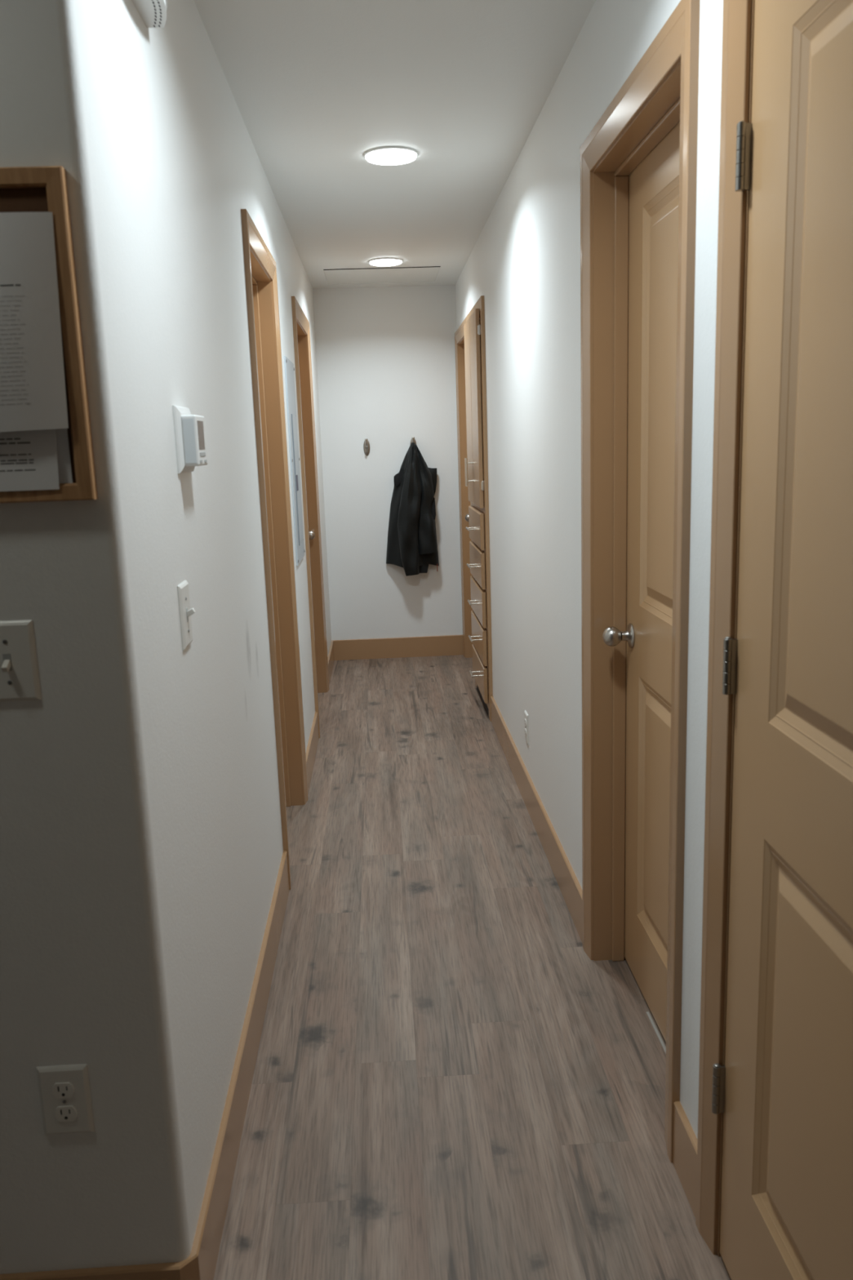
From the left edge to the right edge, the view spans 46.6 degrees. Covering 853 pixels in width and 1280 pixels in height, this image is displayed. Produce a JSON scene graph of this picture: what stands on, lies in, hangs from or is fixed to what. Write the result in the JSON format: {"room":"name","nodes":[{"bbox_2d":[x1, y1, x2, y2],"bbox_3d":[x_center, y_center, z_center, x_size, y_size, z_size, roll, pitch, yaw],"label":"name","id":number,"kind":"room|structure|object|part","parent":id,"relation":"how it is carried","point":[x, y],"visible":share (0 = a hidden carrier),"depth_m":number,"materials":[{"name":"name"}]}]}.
{"room":"home hallway","nodes":[
{"label":"home hallway","id":0,"kind":"room"},
{"bbox_2d":[0,0,191,1274],"bbox_3d":[-1.696,0.009,1.427,2.533,2.440,0.120,-2,11,-2],"label":"wall","id":1,"kind":"structure","parent":0,"point":[82,980],"depth_m":1.49,"materials":[{"name":"white paint"}]},
{"bbox_2d":[0,619,41,702],"bbox_3d":[-0.601,0.033,1.415,0.079,0.118,0.021,-2,11,-2],"label":"light switch","id":2,"kind":"object","parent":1,"relation":"attached to","point":[19,672],"visible":1,"depth_m":1.42,"materials":[{"name":"plastic"}]},
{"bbox_2d":[0,165,97,502],"bbox_3d":[-0.800,-0.392,1.322,0.666,0.430,0.019,-2,11,-2],"label":"picture frame","id":3,"kind":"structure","parent":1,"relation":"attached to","point":[22,188],"depth_m":1.32,"materials":[{"name":"brown wood"}]},
{"bbox_2d":[0,428,59,491],"bbox_3d":[-0.612,-0.250,1.349,0.216,0.096,0.006,-2,11,-2],"label":"paper notice","id":4,"kind":"object","parent":3,"relation":"attached to","point":[28,458],"visible":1,"depth_m":1.35,"materials":[{"name":"white paper"}]},
{"bbox_2d":[0,212,68,431],"bbox_3d":[-0.597,-0.414,1.306,0.226,0.282,0.023,-2,11,-2],"label":"paper notice","id":5,"kind":"object","parent":3,"relation":"attached to","point":[33,394],"visible":1,"depth_m":1.31,"materials":[{"name":"white paper"}]},
{"bbox_2d":[55,428,72,483],"bbox_3d":[-0.600,-0.250,1.359,0.218,0.080,0.001,-2,11,-2],"label":"paper notice","id":6,"kind":"object","parent":3,"relation":"attached to","point":[64,472],"visible":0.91,"depth_m":1.36,"materials":[{"name":"white paper"}]},
{"bbox_2d":[36,1063,94,1134],"bbox_3d":[-0.570,0.727,1.560,0.078,0.120,0.008,-2,11,-2],"label":"power outlet","id":7,"kind":"object","parent":1,"relation":"attached to","point":[64,1094],"visible":1,"depth_m":1.56,"materials":[{"name":"plastic"}]},
{"bbox_2d":[52,1082,74,1098],"bbox_3d":[-0.571,0.708,1.554,0.034,0.027,0.003,-2,11,-2],"label":"socket","id":8,"kind":"object","parent":7,"relation":"attached to","point":[60,1090],"depth_m":1.55,"materials":[{"name":"white plastic"}]},
{"bbox_2d":[54,1105,76,1121],"bbox_3d":[-0.569,0.748,1.562,0.034,0.027,0.003,-2,11,-2],"label":"socket","id":9,"kind":"object","parent":7,"relation":"attached to","point":[62,1113],"depth_m":1.56,"materials":[{"name":"white plastic"}]},
{"bbox_2d":[0,1262,180,1279],"bbox_3d":[-1.660,1.149,1.587,2.520,0.140,0.012,-2,11,-2],"label":"baseboard","id":10,"kind":"structure","parent":1,"relation":"attached to","point":[161,1271],"depth_m":1.62,"materials":[{"name":"beige paint"}]},
{"bbox_2d":[73,0,331,1250],"bbox_3d":[-0.619,-0.544,4.010,0.120,2.440,5.253,-2,11,-2],"label":"wall","id":11,"kind":"structure","parent":0,"point":[175,163],"depth_m":1.93,"materials":[{"name":"white paint"}]},
{"bbox_2d":[131,0,167,27],"bbox_3d":[-0.454,-1.117,1.585,0.056,0.159,0.240,-2,11,-2],"label":"door chime","id":12,"kind":"object","parent":11,"relation":"attached to","point":[153,13],"visible":1,"depth_m":1.66,"materials":[{"name":"white plastic"}]},
{"bbox_2d":[177,580,195,650],"bbox_3d":[-0.435,-0.046,1.818,0.021,0.118,0.079,-2,11,-2],"label":"light switch","id":13,"kind":"object","parent":11,"relation":"attached to","point":[185,612],"visible":1,"depth_m":1.80,"materials":[{"name":"plastic"}]},
{"bbox_2d":[172,404,208,473],"bbox_3d":[-0.443,-0.379,1.871,0.040,0.122,0.136,-2,11,-2],"label":"thermostat","id":14,"kind":"object","parent":11,"relation":"attached to","point":[189,431],"visible":1,"depth_m":1.82,"materials":[{"name":"white plastic"}]},
{"bbox_3d":[-0.457,-0.378,1.870,0.012,0.122,0.136,-2,11,-2],"label":"plate","id":15,"kind":"part","parent":14,"relation":"part of","materials":[{"name":"white plastic"}]},
{"bbox_3d":[-0.435,-0.366,1.820,0.020,0.080,0.002,-2,11,-2],"label":"panel","id":16,"kind":"part","parent":14,"relation":"part of","materials":[{"name":"plastic"}]},
{"bbox_2d":[177,640,334,1279],"bbox_3d":[-0.522,0.585,4.216,0.030,0.140,5.271,-2,11,-2],"label":"baseboard","id":17,"kind":"structure","parent":11,"relation":"attached to","point":[201,1264],"depth_m":2.13,"materials":[{"name":"beige paint"}]},
{"bbox_2d":[240,208,308,889],"bbox_3d":[-0.580,-0.294,3.525,0.136,2.137,0.872,-2,11,-2],"label":"door frame","id":18,"kind":"structure","parent":11,"relation":"in","point":[260,268],"depth_m":3.79,"materials":[{"name":"beige paint"}]},
{"bbox_2d":[284,355,305,565],"bbox_3d":[-0.577,-0.785,4.363,0.015,0.870,0.410,-2,11,-2],"label":"breaker panel","id":19,"kind":"object","parent":11,"relation":"attached to","point":[289,368],"visible":1,"depth_m":4.29,"materials":[{"name":"metal"}]},
{"bbox_3d":[-0.575,-0.716,4.413,0.002,0.555,0.250,-2,11,-2],"label":"panel door","id":20,"kind":"part","parent":19,"relation":"part of","materials":[{"name":"metal"}]},
{"bbox_2d":[291,296,329,737],"bbox_3d":[-0.669,-0.646,5.303,0.136,2.137,1.023,-2,11,-2],"label":"door","id":21,"kind":"structure","parent":11,"relation":"in","point":[301,331],"depth_m":5.65,"materials":[{"name":"beige paint"}]},
{"bbox_3d":[-0.679,-0.601,5.683,0.075,0.064,0.064,-2,11,-2],"label":"knob","id":22,"kind":"part","parent":21,"relation":"part of","materials":[{"name":"silver metal"}]},
{"bbox_2d":[312,284,462,639],"bbox_3d":[-0.234,-1.088,6.663,1.157,2.440,0.120,-2,11,-2],"label":"wall","id":23,"kind":"structure","parent":0,"point":[385,355],"depth_m":6.55,"materials":[{"name":"white paint"}]},
{"bbox_2d":[363,438,369,455],"bbox_3d":[-0.395,-1.272,6.532,0.043,0.112,0.052,-2,11,-2],"label":"coat hook","id":24,"kind":"object","parent":23,"relation":"attached to","point":[366,445],"visible":1,"depth_m":6.55,"materials":[{"name":"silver metal"}]},
{"bbox_2d":[331,635,462,660],"bbox_3d":[-0.192,0.052,6.824,0.917,0.140,0.012,-2,11,-2],"label":"baseboard","id":25,"kind":"structure","parent":23,"relation":"attached to","point":[445,645],"depth_m":6.82,"materials":[{"name":"beige paint"}]},
{"bbox_2d":[409,436,416,444],"bbox_3d":[-0.086,-1.286,6.544,0.043,0.112,0.052,-2,11,-2],"label":"coat hook","id":26,"kind":"object","parent":23,"relation":"attached to","point":[413,440],"visible":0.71,"depth_m":6.52,"materials":[{"name":"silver metal"}]},
{"bbox_2d":[386,442,439,576],"bbox_3d":[-0.101,-0.863,6.558,0.363,0.873,0.171,-2,11,-2],"label":"jacket","id":27,"kind":"object","parent":26,"relation":"hanging from","point":[411,544],"visible":1,"depth_m":6.54,"materials":[{"name":"black fabric"}]},
{"bbox_2d":[193,0,595,288],"bbox_3d":[-1.173,-1.368,1.742,4.120,0.100,9.561,-2,11,-2],"label":"ceiling","id":28,"kind":"structure","parent":0,"point":[316,86],"depth_m":2.95,"materials":[{"name":"paint"}]},
{"bbox_2d":[323,266,440,284],"bbox_3d":[-0.269,-2.196,5.946,0.671,0.024,0.559,-2,11,-2],"label":"attic hatch","id":29,"kind":"object","parent":28,"relation":"attached to","point":[399,274],"visible":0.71,"depth_m":5.94,"materials":[{"name":"paint"}]},
{"bbox_2d":[368,257,402,266],"bbox_3d":[-0.225,-2.084,5.460,0.187,0.018,0.187,-2,11,-2],"label":"recessed light","id":30,"kind":"object","parent":28,"relation":"in","point":[378,261],"visible":1,"depth_m":5.41,"materials":[{"name":"white plastic"}]},
{"bbox_2d":[364,146,417,165],"bbox_3d":[-0.123,-1.686,3.452,0.187,0.018,0.187,-2,11,-2],"label":"recessed light","id":31,"kind":"object","parent":28,"relation":"in","point":[387,155],"visible":1,"depth_m":3.42,"materials":[{"name":"white plastic"}]},
{"bbox_2d":[213,654,731,1279],"bbox_3d":[-1.087,1.121,2.240,4.120,0.100,9.561,-2,11,-2],"label":"floor","id":32,"kind":"structure","parent":0,"point":[446,1084],"depth_m":2.39,"materials":[{"name":"grey wood"}]},
{"bbox_2d":[463,295,493,720],"bbox_3d":[0.487,-0.704,5.391,0.541,2.137,0.788,-2,11,-2],"label":"linen cabinet","id":33,"kind":"object","parent":32,"relation":"on","point":[476,463],"visible":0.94,"depth_m":5.18,"materials":[{"name":"beige paint"}]},
{"bbox_3d":[0.229,-0.911,5.369,0.042,0.150,0.011,-2,11,-2],"label":"bar handle","id":34,"kind":"part","parent":33,"relation":"part of","materials":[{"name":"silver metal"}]},
{"bbox_3d":[0.241,-1.247,5.443,0.018,0.974,0.330,-2,11,-2],"label":"cabinet door","id":35,"kind":"part","parent":33,"relation":"part of","materials":[{"name":"beige paint"}]},
{"bbox_3d":[0.232,-0.900,5.310,0.042,0.150,0.011,-2,11,-2],"label":"bar handle","id":36,"kind":"part","parent":33,"relation":"part of","materials":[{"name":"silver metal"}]},
{"bbox_3d":[0.241,-0.607,5.399,0.042,0.011,0.150,-2,11,-2],"label":"bar pull","id":37,"kind":"part","parent":33,"relation":"part of","materials":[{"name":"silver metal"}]},
{"bbox_3d":[0.248,-0.407,5.439,0.042,0.011,0.150,-2,11,-2],"label":"bar pull","id":38,"kind":"part","parent":33,"relation":"part of","materials":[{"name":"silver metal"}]},
{"bbox_3d":[0.255,-0.208,5.479,0.042,0.011,0.150,-2,11,-2],"label":"bar pull","id":39,"kind":"part","parent":33,"relation":"part of","materials":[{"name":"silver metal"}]},
{"bbox_3d":[0.262,-0.008,5.519,0.042,0.011,0.150,-2,11,-2],"label":"bar pull","id":40,"kind":"part","parent":33,"relation":"part of","materials":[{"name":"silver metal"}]},
{"bbox_3d":[0.268,0.191,5.559,0.042,0.011,0.150,-2,11,-2],"label":"bar pull","id":41,"kind":"part","parent":33,"relation":"part of","materials":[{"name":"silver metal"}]},
{"bbox_3d":[0.258,-1.182,5.116,0.018,0.974,0.330,-2,11,-2],"label":"cabinet door","id":42,"kind":"part","parent":33,"relation":"part of","materials":[{"name":"beige paint"}]},
{"bbox_3d":[0.270,-0.618,5.399,0.018,0.190,0.664,-2,11,-2],"label":"drawer","id":43,"kind":"part","parent":33,"relation":"part of","materials":[{"name":"beige paint"}]},
{"bbox_3d":[0.277,-0.419,5.439,0.018,0.190,0.664,-2,11,-2],"label":"drawer","id":44,"kind":"part","parent":33,"relation":"part of","materials":[{"name":"beige paint"}]},
{"bbox_3d":[0.284,-0.219,5.478,0.018,0.190,0.664,-2,11,-2],"label":"drawer","id":45,"kind":"part","parent":33,"relation":"part of","materials":[{"name":"beige paint"}]},
{"bbox_3d":[0.291,-0.020,5.518,0.018,0.190,0.664,-2,11,-2],"label":"drawer","id":46,"kind":"part","parent":33,"relation":"part of","materials":[{"name":"beige paint"}]},
{"bbox_3d":[0.298,0.180,5.558,0.018,0.190,0.664,-2,11,-2],"label":"drawer","id":47,"kind":"part","parent":33,"relation":"part of","materials":[{"name":"beige paint"}]},
{"bbox_2d":[646,1011,666,1053],"bbox_3d":[0.577,0.996,2.319,0.007,0.003,0.440,-2,11,-2],"label":"threshold","id":48,"kind":"object","parent":32,"relation":"on","point":[647,1012],"visible":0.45,"depth_m":2.45,"materials":[{"name":"metal"}]},
{"bbox_2d":[455,0,723,1139],"bbox_3d":[0.516,-0.197,2.075,0.120,2.440,9.291,-2,11,-2],"label":"wall","id":49,"kind":"structure","parent":0,"point":[525,260],"depth_m":2.98,"materials":[{"name":"white paint"}]},
{"bbox_2d":[454,317,475,685],"bbox_3d":[0.307,-0.859,6.199,0.136,2.137,0.870,-2,11,-2],"label":"door","id":50,"kind":"structure","parent":49,"relation":"in","point":[464,503],"depth_m":6.54,"materials":[{"name":"beige paint"}]},
{"bbox_3d":[0.292,-0.804,6.505,0.075,0.064,0.064,-2,11,-2],"label":"knob","id":51,"kind":"part","parent":50,"relation":"part of","materials":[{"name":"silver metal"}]},
{"bbox_2d":[524,710,528,744],"bbox_3d":[0.397,0.347,3.942,0.008,0.120,0.078,-2,11,-2],"label":"power outlet","id":52,"kind":"object","parent":49,"relation":"attached to","point":[526,715],"visible":1,"depth_m":3.92,"materials":[{"name":"plastic"}]},
{"bbox_2d":[490,695,697,1217],"bbox_3d":[0.530,1.097,1.469,0.012,0.140,7.600,-2,11,-2],"label":"baseboard","id":53,"kind":"structure","parent":49,"relation":"attached to","point":[685,1140],"depth_m":3.17,"materials":[{"name":"beige paint"}]},
{"bbox_2d":[580,0,700,1163],"bbox_3d":[0.506,-0.083,2.232,0.136,2.155,0.880,-2,11,-2],"label":"door","id":54,"kind":"structure","parent":49,"relation":"in","point":[638,162],"depth_m":2.39,"materials":[{"name":"beige paint"}]},
{"bbox_3d":[0.491,-0.010,2.547,0.075,0.064,0.064,-2,11,-2],"label":"knob","id":55,"kind":"part","parent":54,"relation":"part of","materials":[{"name":"silver metal"}]},
{"bbox_2d":[695,0,852,1279],"bbox_3d":[0.558,0.127,1.173,0.139,2.155,0.965,-2,11,-2],"label":"door","id":56,"kind":"structure","parent":49,"relation":"in","point":[775,1179],"depth_m":1.38,"materials":[{"name":"beige paint"}]},
{"bbox_3d":[0.499,0.130,1.171,0.016,2.155,0.965,-2,11,-2],"label":"casing","id":57,"kind":"part","parent":56,"relation":"part of","materials":[{"name":"beige paint"}]}
]}

